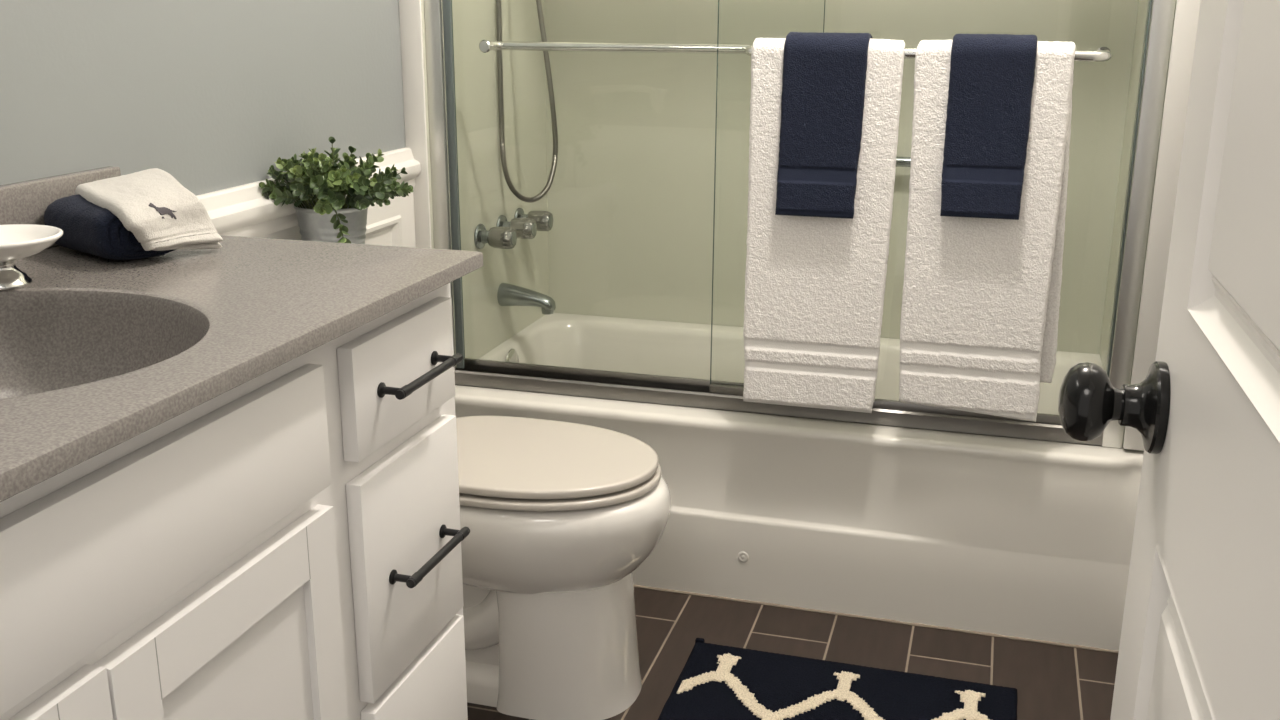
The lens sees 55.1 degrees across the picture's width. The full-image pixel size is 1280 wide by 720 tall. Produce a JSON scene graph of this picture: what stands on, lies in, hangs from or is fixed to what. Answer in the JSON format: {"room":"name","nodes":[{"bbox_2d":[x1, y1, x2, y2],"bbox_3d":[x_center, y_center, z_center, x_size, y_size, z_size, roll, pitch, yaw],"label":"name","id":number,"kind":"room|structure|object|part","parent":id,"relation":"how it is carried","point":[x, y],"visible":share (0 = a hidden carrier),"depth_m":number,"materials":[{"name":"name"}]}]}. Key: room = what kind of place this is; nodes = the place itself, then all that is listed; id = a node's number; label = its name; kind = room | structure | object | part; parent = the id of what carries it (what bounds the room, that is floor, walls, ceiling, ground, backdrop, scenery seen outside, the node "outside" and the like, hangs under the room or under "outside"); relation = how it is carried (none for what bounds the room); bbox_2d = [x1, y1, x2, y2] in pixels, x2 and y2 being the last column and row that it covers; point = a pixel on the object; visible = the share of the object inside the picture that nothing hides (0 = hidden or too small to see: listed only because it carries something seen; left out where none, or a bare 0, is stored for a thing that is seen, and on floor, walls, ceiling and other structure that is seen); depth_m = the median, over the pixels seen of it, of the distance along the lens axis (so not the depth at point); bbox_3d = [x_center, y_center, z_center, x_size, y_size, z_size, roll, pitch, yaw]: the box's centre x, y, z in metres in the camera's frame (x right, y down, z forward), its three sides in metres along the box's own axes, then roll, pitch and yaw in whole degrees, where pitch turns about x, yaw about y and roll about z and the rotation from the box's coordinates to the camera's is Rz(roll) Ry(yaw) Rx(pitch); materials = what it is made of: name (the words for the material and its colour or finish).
{"room":"bathroom","nodes":[
{"label":"bathroom","id":0,"kind":"room"},
{"bbox_2d":[0,0,405,195],"bbox_3d":[-0.873,-0.452,1.583,0.145,2.440,2.165,5,17,16],"label":"wall","id":1,"kind":"structure","parent":0,"point":[207,94],"depth_m":1.93,"materials":[{"name":"grey paint"}]},
{"bbox_2d":[0,166,120,248],"bbox_3d":[-0.924,-0.072,1.204,0.021,0.090,1.226,5,17,16],"label":"backsplash","id":2,"kind":"structure","parent":1,"relation":"attached to","point":[24,202],"depth_m":1.61,"materials":[{"name":"grey stone"}]},
{"bbox_2d":[197,147,420,237],"bbox_3d":[-0.617,-0.289,2.216,0.035,0.091,0.924,5,17,16],"label":"trim","id":3,"kind":"structure","parent":1,"relation":"attached to","point":[242,210],"depth_m":2.08,"materials":[{"name":"white paint"}]},
{"bbox_2d":[258,192,415,246],"bbox_3d":[-0.626,0.158,2.349,0.018,0.845,0.920,5,17,16],"label":"trim","id":4,"kind":"structure","parent":1,"relation":"attached to","point":[393,224],"depth_m":2.57,"materials":[{"name":"white paint"}]},
{"bbox_2d":[421,0,548,358],"bbox_3d":[-0.444,-1.026,2.854,0.192,2.039,0.725,5,17,16],"label":"wall","id":5,"kind":"structure","parent":0,"point":[485,195],"depth_m":3.00,"materials":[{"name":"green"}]},
{"bbox_2d":[399,0,431,247],"bbox_3d":[-0.477,-0.922,2.496,0.049,2.039,0.008,5,17,16],"label":"trim","id":6,"kind":"structure","parent":5,"relation":"attached to","point":[410,15],"depth_m":2.60,"materials":[{"name":"white paint"}]},
{"bbox_2d":[474,224,516,249],"bbox_3d":[-0.341,-0.291,2.920,0.091,0.062,0.062,5,17,16],"label":"handle","id":7,"kind":"object","parent":5,"relation":"attached to","point":[496,237],"visible":1,"depth_m":2.90,"materials":[{"name":"silver metal"}]},
{"bbox_2d":[496,215,536,238],"bbox_3d":[-0.303,-0.327,3.044,0.091,0.062,0.062,5,17,16],"label":"handle","id":8,"kind":"object","parent":5,"relation":"attached to","point":[526,228],"visible":0.77,"depth_m":3.02,"materials":[{"name":"silver metal"}]},
{"bbox_2d":[497,283,555,314],"bbox_3d":[-0.281,-0.155,3.080,0.141,0.070,0.060,5,17,16],"label":"tub spout","id":9,"kind":"object","parent":5,"relation":"attached to","point":[507,294],"visible":1,"depth_m":3.06,"materials":[{"name":"silver metal"}]},
{"bbox_2d":[496,0,557,202],"bbox_3d":[-0.271,-0.995,2.840,0.157,1.267,0.056,5,17,16],"label":"shower hose","id":10,"kind":"object","parent":5,"relation":"attached to","point":[545,190],"visible":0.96,"depth_m":2.95,"materials":[{"name":"silver metal"}]},
{"bbox_2d":[514,208,552,230],"bbox_3d":[-0.270,-0.358,3.152,0.091,0.062,0.062,5,17,16],"label":"handle","id":11,"kind":"object","parent":5,"relation":"attached to","point":[544,219],"visible":0.64,"depth_m":3.13,"materials":[{"name":"silver metal"}]},
{"bbox_2d":[451,0,825,391],"bbox_3d":[-0.012,-0.644,2.533,0.790,1.435,0.070,5,17,16],"label":"sliding glass panel","id":12,"kind":"object","parent":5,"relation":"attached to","point":[693,384],"visible":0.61,"depth_m":2.65,"materials":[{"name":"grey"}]},
{"bbox_3d":[-0.024,0.041,2.701,0.790,0.026,0.012,5,17,16],"label":"rail","id":13,"kind":"part","parent":12,"relation":"part of","materials":[{"name":"silver metal"}]},
{"bbox_2d":[424,0,1175,447],"bbox_3d":[0.256,-0.614,2.413,1.454,1.499,0.065,5,17,16],"label":"shower door frame","id":14,"kind":"object","parent":5,"relation":"attached to","point":[1161,21],"visible":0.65,"depth_m":2.51,"materials":[{"name":"silver metal"}]},
{"bbox_2d":[467,587,1118,719],"bbox_3d":[-0.105,0.866,1.536,1.860,0.060,4.200,5,17,16],"label":"floor","id":15,"kind":"structure","parent":0,"point":[1051,682],"depth_m":2.43,"materials":[{"name":"brown tile"}]},
{"bbox_2d":[0,283,469,719],"bbox_3d":[-0.648,0.445,1.270,0.570,0.892,1.219,5,17,16],"label":"vanity cabinet","id":16,"kind":"object","parent":15,"relation":"on","point":[285,544],"visible":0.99,"depth_m":1.25,"materials":[{"name":"white paint"}]},
{"bbox_3d":[-0.505,0.586,0.934,0.020,0.588,0.366,5,17,16],"label":"door","id":17,"kind":"part","parent":16,"relation":"part of","materials":[{"name":"white paint"}]},
{"bbox_3d":[-0.401,0.490,1.276,0.020,0.584,0.364,5,17,16],"label":"door","id":18,"kind":"part","parent":16,"relation":"part of","materials":[{"name":"white paint"}]},
{"bbox_2d":[0,166,482,501],"bbox_3d":[-0.658,0.020,1.150,0.576,0.234,1.227,5,17,16],"label":"countertop","id":19,"kind":"structure","parent":16,"relation":"on","point":[97,353],"depth_m":1.39,"materials":[{"name":"grey stone"}]},
{"bbox_2d":[0,224,62,290],"bbox_3d":[-0.737,-0.115,1.411,0.141,0.060,0.141,5,17,16],"label":"soap dish","id":20,"kind":"object","parent":19,"relation":"on","point":[17,241],"visible":1,"depth_m":1.41,"materials":[{"name":"white ceramic"}]},
{"bbox_2d":[0,224,62,261],"bbox_3d":[-0.737,-0.130,1.407,0.141,0.028,0.141,5,17,16],"label":"bowl","id":21,"kind":"object","parent":20,"relation":"on","point":[17,241],"depth_m":1.43,"materials":[{"name":"white ceramic"}]},
{"bbox_2d":[44,194,174,259],"bbox_3d":[-0.688,-0.177,1.604,0.175,0.073,0.125,14,21,39],"label":"rolled towel","id":22,"kind":"object","parent":19,"relation":"on","point":[88,227],"visible":0.55,"depth_m":1.54,"materials":[{"name":"blue fabric"}]},
{"bbox_2d":[75,168,222,250],"bbox_3d":[-0.659,-0.196,1.629,0.140,0.086,0.271,-12,20,-37],"label":"washcloth","id":23,"kind":"object","parent":22,"relation":"on","point":[160,212],"visible":0.98,"depth_m":1.57,"materials":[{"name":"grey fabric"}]},
{"bbox_3d":[-0.294,0.017,1.515,0.020,0.136,0.265,5,17,16],"label":"drawer","id":24,"kind":"part","parent":16,"relation":"part of","materials":[{"name":"white paint"}]},
{"bbox_3d":[-0.295,0.246,1.580,0.020,0.285,0.265,5,17,16],"label":"drawer","id":25,"kind":"part","parent":16,"relation":"part of","materials":[{"name":"white paint"}]},
{"bbox_3d":[-0.297,0.534,1.663,0.020,0.286,0.264,5,17,16],"label":"drawer","id":26,"kind":"part","parent":16,"relation":"part of","materials":[{"name":"white paint"}]},
{"bbox_3d":[-0.268,0.018,1.506,0.036,0.018,0.167,5,17,16],"label":"handle","id":27,"kind":"part","parent":16,"relation":"part of","materials":[{"name":"black metal"}]},
{"bbox_3d":[-0.268,0.250,1.576,0.036,0.018,0.167,5,17,16],"label":"handle","id":28,"kind":"part","parent":16,"relation":"part of","materials":[{"name":"black metal"}]},
{"bbox_2d":[456,416,671,719],"bbox_3d":[-0.285,0.230,2.248,0.702,0.765,0.464,5,17,16],"label":"toilet","id":29,"kind":"object","parent":15,"relation":"on","point":[560,517],"visible":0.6,"depth_m":2.15,"materials":[{"name":"white ceramic"}]},
{"bbox_2d":[259,137,413,243],"bbox_3d":[-0.524,-0.276,2.180,0.232,0.242,0.281,6,17,19],"label":"potted plant","id":30,"kind":"object","parent":29,"relation":"on","point":[330,216],"visible":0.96,"depth_m":2.12,"materials":[{"name":"green plant"}]},
{"bbox_3d":[-0.550,-0.220,2.204,0.131,0.121,0.131,5,17,16],"label":"pot","id":31,"kind":"part","parent":30,"relation":"part of","materials":[{"name":"ceramic"}]},
{"bbox_3d":[-0.201,0.172,2.205,0.474,0.019,0.364,5,17,16],"label":"lid","id":32,"kind":"part","parent":29,"relation":"part of","materials":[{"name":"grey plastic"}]},
{"bbox_3d":[-0.201,0.192,2.211,0.484,0.015,0.372,5,17,16],"label":"seat","id":33,"kind":"part","parent":29,"relation":"part of","materials":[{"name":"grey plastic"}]},
{"bbox_2d":[455,313,1143,652],"bbox_3d":[0.332,0.224,2.941,1.544,0.404,0.789,5,17,16],"label":"bathtub","id":34,"kind":"object","parent":15,"relation":"on","point":[1030,540],"visible":0.68,"depth_m":2.53,"materials":[{"name":"white ceramic"}]},
{"bbox_3d":[-0.320,0.009,3.089,0.011,0.074,0.074,5,17,16],"label":"overflow plate","id":35,"kind":"part","parent":34,"relation":"part of","materials":[{"name":"silver metal"}]},
{"bbox_2d":[658,638,1016,719],"bbox_3d":[0.348,0.643,2.175,0.617,0.017,0.432,5,17,16],"label":"bath mat","id":36,"kind":"object","parent":15,"relation":"on","point":[716,682],"visible":1,"depth_m":2.26,"materials":[{"name":"fabric"}]},
{"bbox_2d":[544,0,1138,353],"bbox_3d":[0.473,-0.876,3.073,1.860,2.440,0.115,5,17,16],"label":"wall","id":37,"kind":"structure","parent":0,"point":[630,196],"depth_m":3.18,"materials":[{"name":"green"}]},
{"bbox_2d":[896,156,910,166],"bbox_3d":[0.661,-0.491,3.033,0.373,0.048,0.057,5,17,16],"label":"grab bar","id":38,"kind":"object","parent":37,"relation":"attached to","point":[900,161],"visible":0.04,"depth_m":3.01,"materials":[{"name":"silver metal"}]},
{"bbox_2d":[1099,0,1176,441],"bbox_3d":[1.147,-0.893,2.409,0.212,2.034,0.725,5,17,16],"label":"wall","id":39,"kind":"structure","parent":0,"point":[1142,4],"depth_m":2.82,"materials":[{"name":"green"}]},
{"bbox_2d":[710,0,1149,424],"bbox_3d":[0.519,-0.568,2.280,0.790,1.435,0.114,5,17,16],"label":"sliding glass panel","id":40,"kind":"object","parent":39,"relation":"attached to","point":[1103,54],"visible":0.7,"depth_m":2.47,"materials":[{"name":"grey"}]},
{"bbox_2d":[743,38,904,412],"bbox_3d":[0.347,-0.253,2.370,0.282,0.714,0.055,5,17,16],"label":"bath towel","id":41,"kind":"object","parent":40,"relation":"hanging from","point":[815,286],"visible":0.81,"depth_m":2.37,"materials":[{"name":"white fabric"}]},
{"bbox_2d":[775,32,872,218],"bbox_3d":[0.347,-0.440,2.311,0.161,0.343,0.086,5,17,16],"label":"hand towel","id":42,"kind":"object","parent":41,"relation":"on","point":[824,75],"visible":0.94,"depth_m":2.28,"materials":[{"name":"blue fabric"}]},
{"bbox_3d":[0.529,0.096,2.519,0.790,0.026,0.012,5,17,16],"label":"rail","id":43,"kind":"part","parent":40,"relation":"part of","materials":[{"name":"silver metal"}]},
{"bbox_2d":[899,40,1075,421],"bbox_3d":[0.643,-0.234,2.286,0.296,0.700,0.056,5,17,16],"label":"bath towel","id":44,"kind":"object","parent":40,"relation":"hanging from","point":[981,296],"visible":0.88,"depth_m":2.28,"materials":[{"name":"white fabric"}]},
{"bbox_2d":[940,34,1036,219],"bbox_3d":[0.630,-0.424,2.227,0.146,0.323,0.090,5,17,16],"label":"hand towel","id":45,"kind":"object","parent":44,"relation":"on","point":[991,81],"visible":1,"depth_m":2.20,"materials":[{"name":"blue fabric"}]},
{"bbox_2d":[1123,0,1200,450],"bbox_3d":[0.964,-0.802,2.092,0.048,2.031,0.010,5,17,16],"label":"trim","id":46,"kind":"structure","parent":39,"relation":"attached to","point":[1187,11],"depth_m":2.23,"materials":[{"name":"white paint"}]},
{"bbox_3d":[-0.369,-0.080,0.303,1.860,2.440,0.110,5,17,16],"label":"wall","id":47,"kind":"structure","parent":0,"visible":0},
{"bbox_2d":[1058,0,1279,719],"bbox_3d":[0.290,0.040,0.610,0.107,2.020,0.700,4,17,14],"label":"door","id":48,"kind":"structure","parent":47,"relation":"in","point":[1200,638],"depth_m":0.74,"materials":[{"name":"white paint"}]},
{"bbox_3d":[0.338,0.032,0.911,0.051,0.059,0.059,4,17,14],"label":"knob","id":49,"kind":"part","parent":48,"relation":"part of","materials":[{"name":"black metal"}]}
]}

